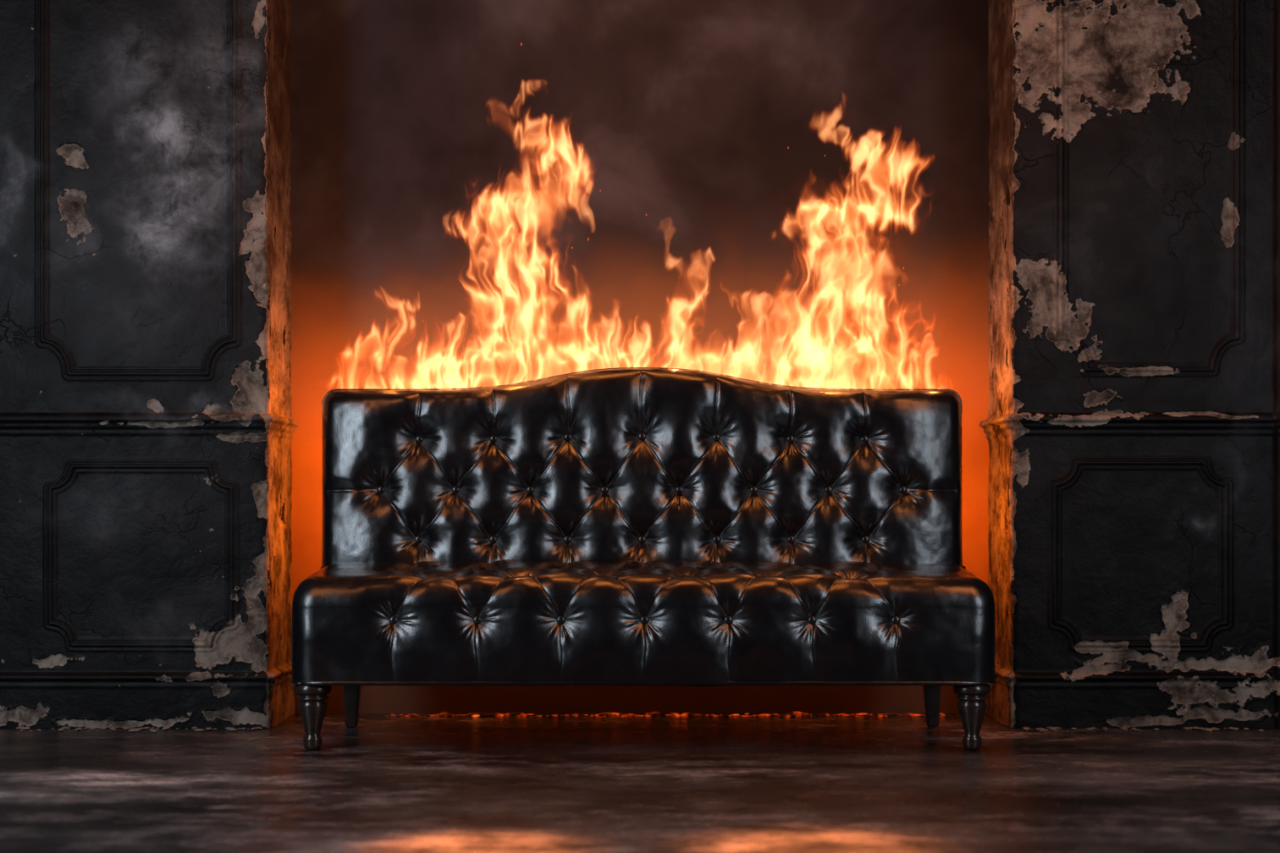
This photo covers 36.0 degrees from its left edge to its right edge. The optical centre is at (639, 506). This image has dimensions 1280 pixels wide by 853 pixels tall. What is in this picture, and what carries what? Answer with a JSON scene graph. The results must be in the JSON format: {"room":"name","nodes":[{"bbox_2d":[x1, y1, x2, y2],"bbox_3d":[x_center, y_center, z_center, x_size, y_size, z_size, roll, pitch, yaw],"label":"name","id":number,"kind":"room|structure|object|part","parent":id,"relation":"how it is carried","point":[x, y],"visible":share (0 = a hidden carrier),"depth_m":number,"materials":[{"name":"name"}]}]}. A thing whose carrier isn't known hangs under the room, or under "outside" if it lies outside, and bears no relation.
{"room":"fire-damaged room","nodes":[
{"label":"fire-damaged room","id":0,"kind":"room"},
{"bbox_2d":[0,0,299,728],"bbox_3d":[-2.130,-0.782,5.476,2.325,2.800,0.390,0,0,-9],"label":"wall","id":1,"kind":"structure","parent":0,"point":[147,428],"depth_m":5.48,"materials":[{"name":"black paint"}]},
{"bbox_2d":[289,0,989,714],"bbox_3d":[0.000,-0.782,5.850,2.120,2.800,0.006,0,0,0],"label":"fireplace","id":2,"kind":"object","parent":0,"point":[752,256],"depth_m":5.85,"materials":[{"name":"paint"}]},
{"bbox_2d":[0,713,1279,852],"bbox_3d":[0.000,0.620,2.440,6.800,0.003,6.880,0,0,0],"label":"floor","id":3,"kind":"structure","parent":0,"point":[612,784],"depth_m":4.27,"materials":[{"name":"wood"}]},
{"bbox_2d":[15,726,1263,732],"bbox_3d":[0.006,0.616,5.428,3.705,0.010,0.094,0,0,0],"label":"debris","id":4,"kind":"object","parent":3,"relation":"on","point":[20,728],"visible":1,"depth_m":5.44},
{"bbox_2d":[289,367,996,750],"bbox_3d":[0.009,0.116,5.230,1.790,1.004,0.584,0,0,0],"label":"leather sofa","id":5,"kind":"object","parent":3,"relation":"on","point":[627,526],"visible":1,"depth_m":5.36,"materials":[{"name":"black leather"}]},
{"bbox_3d":[-0.832,0.532,5.000,0.096,0.172,0.096,0,0,0],"label":"leg","id":6,"kind":"part","parent":5,"relation":"part of","materials":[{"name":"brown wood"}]},
{"bbox_3d":[-0.800,0.532,5.488,0.052,0.172,0.056,0,0,0],"label":"leg","id":7,"kind":"part","parent":5,"relation":"part of","materials":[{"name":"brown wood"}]},
{"bbox_3d":[0.006,-0.061,5.432,1.766,0.640,0.179,0,0,0],"label":"backrest","id":8,"kind":"part","parent":5,"relation":"part of","materials":[{"name":"black leather"}]},
{"bbox_3d":[0.009,0.298,5.197,1.786,0.313,0.518,0,0,0],"label":"seat","id":9,"kind":"part","parent":5,"relation":"part of","materials":[{"name":"black leather"}]},
{"bbox_3d":[0.812,0.532,5.488,0.052,0.172,0.056,0,0,0],"label":"leg","id":10,"kind":"part","parent":5,"relation":"part of","materials":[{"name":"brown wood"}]},
{"bbox_3d":[0.844,0.532,5.000,0.096,0.172,0.096,0,0,0],"label":"leg","id":11,"kind":"part","parent":5,"relation":"part of","materials":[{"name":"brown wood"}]},
{"bbox_2d":[383,711,946,717],"bbox_3d":[0.073,0.615,5.810,1.657,0.013,0.132,0,0,0],"label":"glowing embers","id":12,"kind":"object","parent":3,"relation":"on","point":[795,713],"visible":0.98,"depth_m":5.79,"materials":[{"name":"orange"}]},
{"bbox_2d":[422,42,903,321],"bbox_3d":[0.065,-0.897,5.499,1.338,0.771,0.120,0,0,0],"label":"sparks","id":13,"kind":"object","parent":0,"point":[521,42],"visible":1,"depth_m":5.48,"materials":[{"name":"orange"}]},
{"bbox_2d":[978,0,1279,729],"bbox_3d":[2.125,-0.782,5.460,2.336,2.800,0.387,0,0,10],"label":"wall","id":14,"kind":"structure","parent":0,"point":[1131,428],"depth_m":5.48,"materials":[{"name":"black paint"}]}
]}

